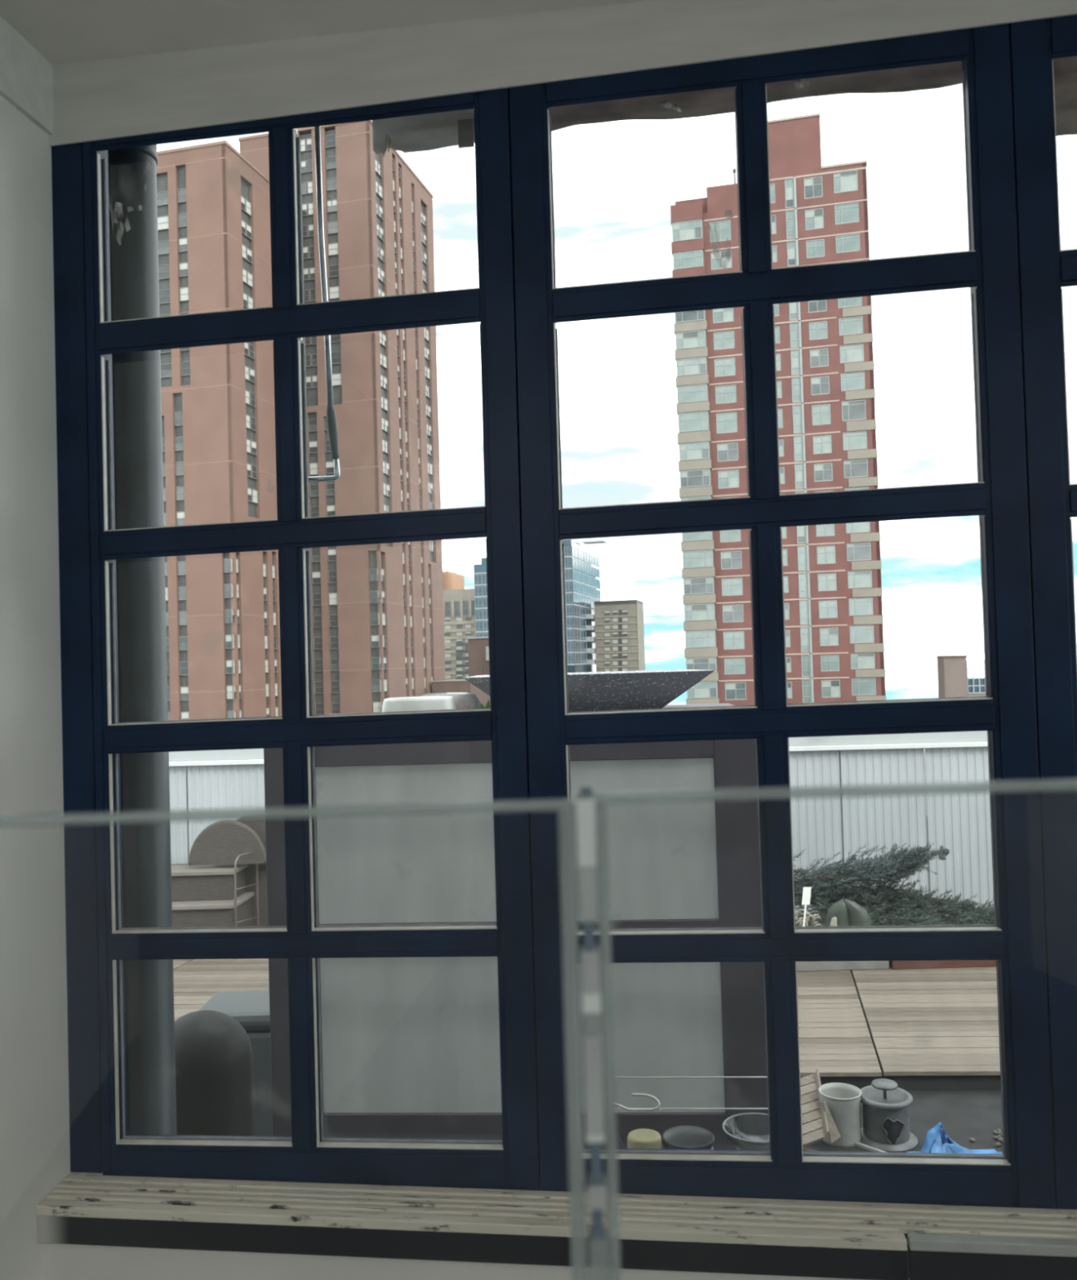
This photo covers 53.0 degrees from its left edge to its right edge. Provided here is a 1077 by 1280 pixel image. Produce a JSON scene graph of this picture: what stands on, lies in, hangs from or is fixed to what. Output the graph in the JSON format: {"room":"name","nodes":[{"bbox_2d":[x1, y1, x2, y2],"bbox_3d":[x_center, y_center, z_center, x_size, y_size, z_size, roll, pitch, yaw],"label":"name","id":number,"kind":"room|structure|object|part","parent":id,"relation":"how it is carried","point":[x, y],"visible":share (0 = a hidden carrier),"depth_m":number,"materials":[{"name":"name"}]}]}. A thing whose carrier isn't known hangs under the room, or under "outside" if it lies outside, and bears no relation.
{"room":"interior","nodes":[
{"label":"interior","id":0,"kind":"room"},
{"bbox_2d":[0,94,86,1279],"bbox_3d":[-1.549,0.162,-0.736,0.200,2.972,6.540,-2,-1,8],"label":"wall","id":1,"kind":"structure","parent":0,"point":[35,1142],"depth_m":2.24,"materials":[{"name":"paint"}]},
{"bbox_2d":[0,15,53,134],"bbox_3d":[-1.494,-1.250,-0.789,0.012,0.155,6.396,-2,-1,8],"label":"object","id":2,"kind":"structure","parent":1,"relation":"attached to","point":[26,77],"depth_m":2.28,"materials":[{"name":"paint"}]},
{"bbox_2d":[48,0,1076,146],"bbox_3d":[1.103,-1.247,2.094,4.405,0.178,0.005,-2,-1,8],"label":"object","id":3,"kind":"structure","parent":1,"relation":"attached to","point":[100,100],"depth_m":2.26,"materials":[{"name":"paint"}]},
{"bbox_2d":[0,0,648,65],"bbox_3d":[0.684,-1.496,-1.020,4.805,0.200,6.900,-2,-1,8],"label":"ceiling","id":4,"kind":"structure","parent":0,"point":[61,31],"depth_m":2.23,"materials":[{"name":"paint"}]},
{"bbox_2d":[372,108,474,156],"bbox_3d":[-0.225,-1.236,2.469,0.326,0.243,0.029,-2,-1,8],"label":"awning","id":5,"kind":"object","parent":4,"relation":"hanging from","point":[429,131],"visible":0.3,"depth_m":2.48,"materials":[{"name":"grey fabric"}]},
{"bbox_2d":[549,61,961,131],"bbox_3d":[0.473,-1.273,2.387,1.084,0.212,0.034,-2,-1,8],"label":"awning","id":6,"kind":"object","parent":4,"relation":"hanging from","point":[703,103],"visible":0.25,"depth_m":2.40,"materials":[{"name":"grey fabric"}]},
{"bbox_2d":[1051,56,1076,136],"bbox_3d":[1.159,-1.238,2.295,0.192,0.326,0.010,-2,-1,8],"label":"valance","id":7,"kind":"object","parent":4,"relation":"hanging from","point":[1064,68],"visible":0.35,"depth_m":2.29,"materials":[{"name":"grey fabric"}]},
{"bbox_2d":[40,1172,909,1279],"bbox_3d":[1.180,1.372,2.042,4.405,0.524,0.230,-2,-1,8],"label":"wall","id":8,"kind":"structure","parent":0,"point":[58,1261],"depth_m":2.16,"materials":[{"name":"paint"}]},
{"bbox_2d":[51,23,1055,1208],"bbox_3d":[0.526,-0.093,2.222,3.155,2.446,0.140,-2,-1,8],"label":"window","id":9,"kind":"structure","parent":8,"relation":"in","point":[1022,1176],"depth_m":2.16,"materials":[{"name":"blue paint"}]},
{"bbox_2d":[82,87,540,1191],"bbox_3d":[-0.498,-0.016,2.314,0.948,2.356,0.055,-2,-1,8],"label":"window","id":10,"kind":"structure","parent":9,"relation":"attached to","point":[512,1162],"depth_m":2.28,"materials":[{"name":"blue paint"}]},
{"bbox_3d":[-0.551,-1.140,2.342,0.845,0.105,0.055,-2,-1,8],"label":"rail","id":11,"kind":"part","parent":10,"relation":"part of","materials":[{"name":"blue paint"}]},
{"bbox_3d":[-0.486,1.111,2.290,0.845,0.103,0.055,-2,-1,8],"label":"rail","id":12,"kind":"part","parent":10,"relation":"part of","materials":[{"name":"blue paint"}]},
{"bbox_2d":[308,126,339,482],"bbox_3d":[-0.514,-0.802,2.465,0.104,0.886,0.023,-2,-1,8],"label":"rod","id":13,"kind":"object","parent":9,"relation":"hanging from","point":[332,430],"visible":0.91,"depth_m":2.45,"materials":[{"name":"silver metal"}]},
{"bbox_3d":[-0.491,-0.884,2.463,0.029,0.723,0.014,-2,-1,8],"label":"rod","id":14,"kind":"part","parent":13,"relation":"part of","materials":[{"name":"silver metal"}]},
{"bbox_3d":[-0.502,-0.386,2.455,0.104,0.054,0.012,-2,-1,8],"label":"crank arm","id":15,"kind":"part","parent":13,"relation":"part of","materials":[{"name":"silver metal"}]},
{"bbox_2d":[582,1076,766,1078],"bbox_3d":[0.272,0.929,2.262,0.480,0.014,0.071,-2,-1,8],"label":"wire","id":16,"kind":"object","parent":9,"relation":"attached to","point":[582,1077],"visible":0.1,"depth_m":2.29,"materials":[{"name":"silver metal"}]},
{"bbox_2d":[582,1107,768,1109],"bbox_3d":[0.272,0.996,2.261,0.480,0.015,0.071,-2,-1,8],"label":"wire","id":17,"kind":"object","parent":9,"relation":"attached to","point":[583,1108],"visible":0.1,"depth_m":2.29,"materials":[{"name":"silver metal"}]},
{"bbox_2d":[615,1093,660,1111],"bbox_3d":[0.184,0.984,2.299,0.150,0.042,0.017,-2,-1,8],"label":"wire hook","id":18,"kind":"object","parent":17,"relation":"hanging from","point":[633,1094],"visible":0.74,"depth_m":2.29,"materials":[{"name":"white metal"}]},
{"bbox_2d":[616,1129,623,1148],"bbox_3d":[0.170,1.061,2.326,0.002,0.136,0.066,-3,-2,45],"label":"stem","id":19,"kind":"object","parent":18,"relation":"hanging from","point":[616,1130],"visible":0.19,"depth_m":2.33,"materials":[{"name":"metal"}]},
{"bbox_3d":[0.435,-1.171,2.212,0.839,0.105,0.055,-2,-1,8],"label":"rail","id":20,"kind":"part","parent":9,"relation":"part of","materials":[{"name":"blue paint"}]},
{"bbox_3d":[0.500,1.079,2.160,0.839,0.103,0.055,-2,-1,8],"label":"rail","id":21,"kind":"part","parent":9,"relation":"part of","materials":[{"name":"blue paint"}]},
{"bbox_2d":[1008,14,1076,1209],"bbox_3d":[1.465,-0.078,2.055,1.012,2.356,0.055,-2,-1,8],"label":"window","id":22,"kind":"structure","parent":9,"relation":"attached to","point":[1044,268],"depth_m":2.09,"materials":[{"name":"blue paint"}]},
{"bbox_3d":[1.423,-1.203,2.082,0.842,0.105,0.055,-2,-1,8],"label":"rail","id":23,"kind":"part","parent":22,"relation":"part of","materials":[{"name":"metal"}]},
{"bbox_2d":[35,1173,1076,1279],"bbox_3d":[1.163,1.122,1.979,4.405,0.086,0.127,-2,-1,8],"label":"window sill","id":24,"kind":"structure","parent":8,"relation":"attached to","point":[834,1239],"depth_m":2.10,"materials":[{"name":"paint"}]},
{"bbox_3d":[0.765,1.672,-1.173,4.805,0.200,6.740,-2,-1,8],"label":"floor","id":25,"kind":"structure","parent":0,"visible":0},
{"bbox_2d":[0,798,588,1279],"bbox_3d":[-0.343,0.863,0.485,0.764,1.557,0.030,-2,-1,0],"label":"guard","id":26,"kind":"object","parent":25,"relation":"on","point":[565,807],"visible":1,"depth_m":0.50,"materials":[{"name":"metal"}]},
{"bbox_2d":[574,778,1076,1279],"bbox_3d":[0.432,0.838,0.485,0.785,1.562,0.030,-2,-1,0],"label":"guard","id":27,"kind":"object","parent":25,"relation":"on","point":[591,811],"visible":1,"depth_m":0.50,"materials":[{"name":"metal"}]},
{"label":"outside","id":28,"kind":"structure","parent":0,"visible":0},
{"bbox_2d":[473,539,606,672],"bbox_3d":[2.206,-3.940,290.437,32.725,45.162,39.082,-2,-1,8],"label":"glass tower","id":29,"kind":"structure","parent":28,"point":[581,584],"depth_m":276.11,"materials":[{"name":"glass"}]},
{"bbox_3d":[15.320,-26.681,295.163,6.000,0.250,5.000,-2,-1,14],"label":"roof arm","id":30,"kind":"part","parent":29,"relation":"part of","materials":[{"name":"metal"}]},
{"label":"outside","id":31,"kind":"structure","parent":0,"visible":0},
{"bbox_2d":[431,679,490,709],"bbox_3d":[-10.861,10.819,155.391,6.741,10.181,10.672,-2,-1,8],"label":"block","id":32,"kind":"object","parent":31,"point":[456,685],"visible":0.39,"depth_m":150.71,"materials":[{"name":"grey concrete"}]},
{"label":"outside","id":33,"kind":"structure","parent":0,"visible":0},
{"bbox_2d":[442,564,464,590],"bbox_3d":[-27.596,-1.250,336.274,7.896,43.625,12.667,-2,-1,8],"label":"block","id":34,"kind":"object","parent":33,"point":[451,580],"visible":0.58,"depth_m":330.79,"materials":[{"name":"concrete"}]},
{"bbox_3d":[0.586,0.388,2.349,9.000,4.500,0.175,-2,-1,8],"label":"wall","id":35,"kind":"structure","parent":0,"visible":0},
{"bbox_3d":[0.583,1.215,2.338,3.155,0.025,0.235,-2,-1,8],"label":"ledge","id":36,"kind":"object","parent":35,"relation":"attached to","visible":0},
{"bbox_2d":[626,1128,661,1149],"bbox_3d":[0.235,1.154,2.389,0.075,0.120,0.075,-2,-1,8],"label":"candle","id":37,"kind":"object","parent":36,"relation":"on","point":[637,1138],"visible":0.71,"depth_m":2.37,"materials":[{"name":"yellow wax"}]},
{"bbox_2d":[662,1124,714,1149],"bbox_3d":[0.335,1.158,2.404,0.115,0.107,0.115,-2,-1,8],"label":"tin","id":38,"kind":"object","parent":36,"relation":"on","point":[685,1136],"visible":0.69,"depth_m":2.40,"materials":[{"name":"grey metal"}]},
{"bbox_3d":[0.476,1.162,2.354,0.114,0.088,0.114,-2,-1,8],"label":"pot","id":39,"kind":"object","parent":36,"relation":"on","visible":0},
{"bbox_2d":[722,1112,768,1150],"bbox_3d":[0.479,1.093,2.367,0.149,0.051,0.149,-2,-1,8],"label":"glass bowl","id":40,"kind":"object","parent":39,"relation":"on","point":[737,1140],"visible":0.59,"depth_m":2.35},
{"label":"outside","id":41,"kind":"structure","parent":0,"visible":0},
{"bbox_2d":[936,655,985,697],"bbox_3d":[37.898,7.193,94.165,5.663,11.782,5.565,-2,-1,8],"label":"building","id":42,"kind":"structure","parent":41,"point":[953,681],"depth_m":92.24,"materials":[{"name":"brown concrete"}]},
{"bbox_3d":[36.532,3.162,92.054,0.080,2.716,0.100,-2,-1,14],"label":"lattice post","id":43,"kind":"part","parent":42,"relation":"part of","materials":[{"name":"metal"}]},
{"bbox_3d":[36.997,3.146,91.938,0.080,2.716,0.100,-2,-1,14],"label":"lattice post","id":44,"kind":"part","parent":42,"relation":"part of","materials":[{"name":"metal"}]},
{"bbox_3d":[37.462,3.129,91.822,0.080,2.716,0.100,-2,-1,14],"label":"lattice post","id":45,"kind":"part","parent":42,"relation":"part of","materials":[{"name":"metal"}]},
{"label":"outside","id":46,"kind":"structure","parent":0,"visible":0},
{"bbox_2d":[443,588,475,679],"bbox_3d":[-23.095,2.823,312.680,17.985,34.134,14.032,-2,-1,8],"label":"building","id":47,"kind":"structure","parent":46,"point":[459,611],"depth_m":306.53,"materials":[{"name":"grey concrete"}]},
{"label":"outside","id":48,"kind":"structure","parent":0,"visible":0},
{"bbox_2d":[593,600,644,671],"bbox_3d":[22.196,3.870,292.016,12.684,28.469,13.408,-2,-1,8],"label":"tower","id":49,"kind":"structure","parent":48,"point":[619,624],"depth_m":286.48,"materials":[{"name":"grey concrete"}]},
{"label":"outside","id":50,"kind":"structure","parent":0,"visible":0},
{"bbox_2d":[466,636,489,676],"bbox_3d":[-6.336,8.015,187.559,9.232,17.010,14.928,-2,-1,8],"label":"block","id":51,"kind":"object","parent":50,"point":[477,646],"visible":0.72,"depth_m":181.43,"materials":[{"name":"brick"}]},
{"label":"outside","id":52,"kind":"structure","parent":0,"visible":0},
{"bbox_2d":[923,747,927,816],"bbox_3d":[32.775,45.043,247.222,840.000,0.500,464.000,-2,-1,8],"label":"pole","id":53,"kind":"structure","parent":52,"point":[923,748],"depth_m":356.36,"materials":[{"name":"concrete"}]},
{"bbox_2d":[156,140,309,823],"bbox_3d":[-38.045,-5.637,129.953,16.109,99.468,20.657,-2,-1,8],"label":"brick tower","id":54,"kind":"structure","parent":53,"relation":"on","point":[223,622],"depth_m":121.36,"materials":[{"name":"brick"}]},
{"bbox_2d":[238,120,444,715],"bbox_3d":[-25.820,-10.763,149.007,20.870,109.886,26.281,-2,-1,8],"label":"brick tower","id":55,"kind":"structure","parent":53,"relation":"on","point":[378,621],"depth_m":138.03,"materials":[{"name":"brick"}]},
{"bbox_2d":[670,112,885,706],"bbox_3d":[28.489,-8.129,127.159,23.062,100.473,16.781,-2,-1,8],"label":"tower","id":56,"kind":"structure","parent":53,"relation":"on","point":[833,591],"depth_m":120.15,"materials":[{"name":"brick"}]},
{"bbox_3d":[2.639,21.745,8.917,22.000,36.800,14.200,-2,-1,8],"label":"building","id":57,"kind":"object","parent":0,"visible":0},
{"bbox_2d":[187,816,1003,1154],"bbox_3d":[2.095,2.962,9.351,20.000,0.790,14.200,-2,-1,8],"label":"ground","id":58,"kind":"structure","parent":57,"relation":"on","point":[963,1115],"depth_m":5.62,"materials":[{"name":"grey concrete"}]},
{"bbox_2d":[107,144,176,1134],"bbox_3d":[-0.952,0.514,2.595,0.164,3.968,0.164,-2,-1,8],"label":"round column","id":59,"kind":"structure","parent":58,"relation":"on","point":[149,1021],"depth_m":2.56,"materials":[{"name":"grey metal"}]},
{"bbox_2d":[174,1009,254,1136],"bbox_3d":[-1.410,2.065,4.552,0.418,0.984,0.415,-2,-1,8],"label":"covered grill","id":60,"kind":"object","parent":58,"relation":"on","point":[214,1053],"visible":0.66,"depth_m":4.41,"materials":[{"name":"black fabric"}]},
{"bbox_2d":[198,990,272,1136],"bbox_3d":[-1.364,2.200,5.453,0.650,0.753,0.424,-2,-1,0],"label":"storage bin","id":61,"kind":"object","parent":58,"relation":"on","point":[251,1009],"visible":0.21,"depth_m":5.26,"materials":[{"name":"grey plastic"}]},
{"bbox_3d":[-1.374,1.869,5.461,0.650,0.090,0.424,-2,-1,0],"label":"lid","id":62,"kind":"part","parent":61,"relation":"part of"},
{"bbox_2d":[245,1030,272,1136],"bbox_3d":[-1.363,2.245,5.452,0.620,0.663,0.400,-2,-1,0],"label":"tub","id":63,"kind":"object","parent":61,"relation":"in","point":[260,1040],"depth_m":5.25,"materials":[{"name":"grey plastic"}]},
{"bbox_2d":[263,703,768,1150],"bbox_3d":[-0.046,1.385,3.900,1.623,2.235,0.880,-2,-1,4],"label":"partition","id":64,"kind":"object","parent":58,"relation":"on","point":[411,1046],"visible":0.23,"depth_m":3.49,"materials":[{"name":"white glass"}]},
{"bbox_2d":[382,696,455,711],"bbox_3d":[-0.404,0.232,3.656,0.252,0.078,0.208,-2,-1,0],"label":"plastic tub","id":65,"kind":"object","parent":64,"relation":"on","point":[413,703],"visible":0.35,"depth_m":3.57,"materials":[{"name":"white plastic"}]},
{"bbox_2d":[419,692,479,708],"bbox_3d":[-0.327,0.232,3.896,0.252,0.085,0.252,-2,-1,8],"label":"clear cover","id":66,"kind":"object","parent":64,"relation":"on","point":[474,702],"visible":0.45,"depth_m":3.97,"materials":[{"name":"plastic"}]},
{"bbox_2d":[477,699,490,708],"bbox_3d":[-0.174,0.229,3.580,0.055,0.067,0.086,-2,-1,8],"label":"seedling","id":67,"kind":"object","parent":64,"relation":"on","point":[487,704],"visible":0.07,"depth_m":3.54,"materials":[{"name":"green plant"}]},
{"bbox_3d":[-0.102,0.334,3.510,1.328,0.126,0.030,-2,-1,4],"label":"frame rail","id":68,"kind":"part","parent":64,"relation":"part of","materials":[{"name":"grey metal"}]},
{"bbox_3d":[-0.093,0.654,3.509,1.328,0.514,0.018,-2,-1,4],"label":"panel","id":69,"kind":"part","parent":64,"relation":"part of","materials":[{"name":"white glass"}]},
{"bbox_3d":[-0.085,0.956,3.496,1.328,0.090,0.030,-2,-1,4],"label":"frame rail","id":70,"kind":"part","parent":64,"relation":"part of","materials":[{"name":"grey metal"}]},
{"bbox_3d":[-0.075,1.262,3.495,1.328,0.523,0.018,-2,-1,4],"label":"panel","id":71,"kind":"part","parent":64,"relation":"part of","materials":[{"name":"white glass"}]},
{"bbox_3d":[-0.054,2.008,3.472,1.328,0.970,0.030,-2,-1,4],"label":"frame rail","id":72,"kind":"part","parent":64,"relation":"part of","materials":[{"name":"grey metal"}]},
{"bbox_2d":[462,669,714,711],"bbox_3d":[0.171,0.191,3.930,0.842,0.143,0.631,-2,-1,0],"label":"planter","id":73,"kind":"object","parent":64,"relation":"on","point":[641,689],"visible":0.62,"depth_m":3.67,"materials":[{"name":"concrete"}]},
{"bbox_2d":[173,958,1000,1089],"bbox_3d":[2.138,2.473,7.761,18.000,0.108,3.631,-2,-1,4],"label":"deck","id":74,"kind":"object","parent":58,"relation":"on","point":[922,1028],"visible":0.17,"depth_m":6.84,"materials":[{"name":"brown wood"}]},
{"bbox_2d":[171,852,258,927],"bbox_3d":[-2.797,2.177,8.994,0.872,0.826,0.529,-2,-1,3],"label":"step","id":75,"kind":"structure","parent":74,"relation":"on","point":[215,895],"depth_m":8.93,"materials":[{"name":"brown wicker"}]},
{"bbox_2d":[188,820,266,865],"bbox_3d":[-2.604,1.693,9.050,0.661,0.368,0.051,-2,-1,0],"label":"round lid","id":76,"kind":"object","parent":75,"relation":"on","point":[221,842],"visible":0.98,"depth_m":9.02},
{"bbox_3d":[-2.404,2.164,8.926,0.040,0.826,0.433,-2,-1,10],"label":"handrail","id":77,"kind":"part","parent":75,"relation":"part of","materials":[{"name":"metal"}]},
{"bbox_2d":[171,862,267,926],"bbox_3d":[-2.894,2.262,9.285,1.374,0.675,0.055,-2,-1,0],"label":"chest","id":78,"kind":"object","parent":74,"relation":"on","point":[250,871],"visible":0.02,"depth_m":9.26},
{"bbox_2d":[168,730,993,914],"bbox_3d":[-0.104,1.702,9.226,12.309,1.850,0.130,-2,-1,3],"label":"corrugated fence","id":79,"kind":"object","parent":74,"relation":"on","point":[824,827],"visible":0.14,"depth_m":9.06,"materials":[{"name":"white metal"}]},
{"bbox_3d":[-3.384,1.914,9.396,0.687,1.625,0.010,-2,-1,3],"label":"corrugated panel","id":80,"kind":"part","parent":79,"relation":"part of","materials":[{"name":"white metal"}]},
{"bbox_3d":[-2.685,1.893,9.357,0.687,1.625,0.010,-2,-1,3],"label":"corrugated panel","id":81,"kind":"part","parent":79,"relation":"part of","materials":[{"name":"white metal"}]},
{"bbox_3d":[-0.171,0.986,9.235,12.217,0.035,0.110,-2,-1,3],"label":"cap rail","id":82,"kind":"part","parent":79,"relation":"part of","materials":[{"name":"white metal"}]},
{"bbox_3d":[2.205,1.745,9.085,0.687,1.625,0.010,-2,-1,3],"label":"corrugated panel","id":83,"kind":"part","parent":79,"relation":"part of","materials":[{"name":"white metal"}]},
{"bbox_3d":[2.558,1.735,9.115,0.040,1.625,0.050,-2,-1,3],"label":"post","id":84,"kind":"part","parent":79,"relation":"part of","materials":[{"name":"white metal"}]},
{"bbox_3d":[2.904,1.724,9.046,0.687,1.625,0.010,-2,-1,3],"label":"corrugated panel","id":85,"kind":"part","parent":79,"relation":"part of","materials":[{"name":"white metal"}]},
{"bbox_3d":[3.602,1.703,9.008,0.687,1.625,0.010,-2,-1,3],"label":"corrugated panel","id":86,"kind":"part","parent":79,"relation":"part of","materials":[{"name":"white metal"}]},
{"bbox_2d":[795,913,888,971],"bbox_3d":[1.868,2.319,8.292,1.400,0.240,0.750,-2,-1,0],"label":"trough","id":87,"kind":"object","parent":74,"relation":"on","point":[836,965],"visible":0.11,"depth_m":7.92,"materials":[{"name":"concrete"}]},
{"bbox_2d":[801,887,811,926],"bbox_3d":[1.929,1.932,7.787,0.094,0.294,0.035,-1,-1,-25],"label":"plant label","id":88,"kind":"object","parent":87,"relation":"in","point":[806,891],"visible":0.82,"depth_m":7.79,"materials":[{"name":"white plastic"}]},
{"bbox_2d":[794,908,822,926],"bbox_3d":[1.954,2.041,7.881,0.232,0.159,0.022,-2,-1,-1],"label":"succulent","id":89,"kind":"object","parent":87,"relation":"in","point":[799,921],"visible":0.73,"depth_m":7.88,"materials":[{"name":"plant"}]},
{"bbox_2d":[825,898,871,926],"bbox_3d":[2.256,2.027,7.850,0.326,0.296,0.133,-2,-1,8],"label":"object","id":90,"kind":"object","parent":87,"relation":"in","point":[843,913],"visible":0.71,"depth_m":7.81,"materials":[{"name":"green plant"}]},
{"bbox_2d":[792,841,994,926],"bbox_3d":[2.581,1.903,8.166,1.960,0.779,0.866,-2,-1,8],"label":"juniper shrub","id":91,"kind":"object","parent":87,"relation":"in","point":[832,885],"visible":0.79,"depth_m":8.07,"materials":[{"name":"green plant"}]},
{"bbox_2d":[871,914,995,968],"bbox_3d":[3.477,2.272,8.272,1.780,0.240,0.750,-2,-1,0],"label":"trough","id":92,"kind":"object","parent":74,"relation":"on","point":[942,963],"visible":0.16,"depth_m":7.90,"materials":[{"name":"red wood"}]},
{"bbox_2d":[802,1146,817,1151],"bbox_3d":[1.341,2.479,5.205,0.154,0.025,0.028,-3,-2,37],"label":"wood strip","id":93,"kind":"object","parent":58,"relation":"on","point":[804,1148],"visible":0.12,"depth_m":5.23,"materials":[{"name":"beige wood"}]},
{"bbox_2d":[800,1068,828,1146],"bbox_3d":[1.274,2.302,5.285,0.261,0.179,0.817,-2,-1,9],"label":"tile","id":94,"kind":"structure","parent":58,"relation":"on","point":[815,1128],"depth_m":5.31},
{"bbox_2d":[822,1101,840,1142],"bbox_3d":[1.440,2.357,5.285,0.059,0.157,0.109,-2,-1,-4],"label":"wood offcut","id":95,"kind":"object","parent":58,"relation":"on","point":[833,1134],"visible":0.93,"depth_m":5.27,"materials":[{"name":"beige wood"}]},
{"bbox_2d":[817,1082,862,1147],"bbox_3d":[1.510,2.372,5.395,0.210,0.241,0.210,-2,-1,8],"label":"pail","id":96,"kind":"object","parent":58,"relation":"on","point":[842,1101],"visible":0.8,"depth_m":5.32,"materials":[{"name":"white metal"}]},
{"bbox_2d":[854,1142,887,1152],"bbox_3d":[1.615,2.478,5.260,0.018,0.016,0.225,0,-2,-42],"label":"wood strip","id":97,"kind":"object","parent":58,"relation":"on","point":[856,1144],"visible":0.56,"depth_m":5.26,"materials":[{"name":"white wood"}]},
{"bbox_2d":[857,1078,917,1152],"bbox_3d":[1.729,2.344,5.381,0.296,0.283,0.296,-2,-1,8],"label":"lantern","id":98,"kind":"object","parent":58,"relation":"on","point":[885,1105],"visible":0.94,"depth_m":5.30,"materials":[{"name":"metal"}]},
{"bbox_3d":[1.726,2.243,5.384,0.127,0.080,0.127,-2,-1,8],"label":"knob","id":99,"kind":"part","parent":98,"relation":"part of","materials":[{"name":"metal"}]},
{"bbox_2d":[906,1122,1002,1154],"bbox_3d":[1.995,2.400,5.159,0.468,0.142,0.151,-2,-1,0],"label":"plastic bag","id":100,"kind":"object","parent":58,"relation":"on","point":[936,1140],"visible":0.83,"depth_m":5.20,"materials":[{"name":"blue plastic"}]},
{"bbox_2d":[968,1128,1002,1146],"bbox_3d":[2.318,2.458,5.269,0.314,0.018,0.304,-1,-2,-29],"label":"debris","id":101,"kind":"object","parent":58,"relation":"on","point":[999,1137],"visible":0.19,"depth_m":5.33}
]}

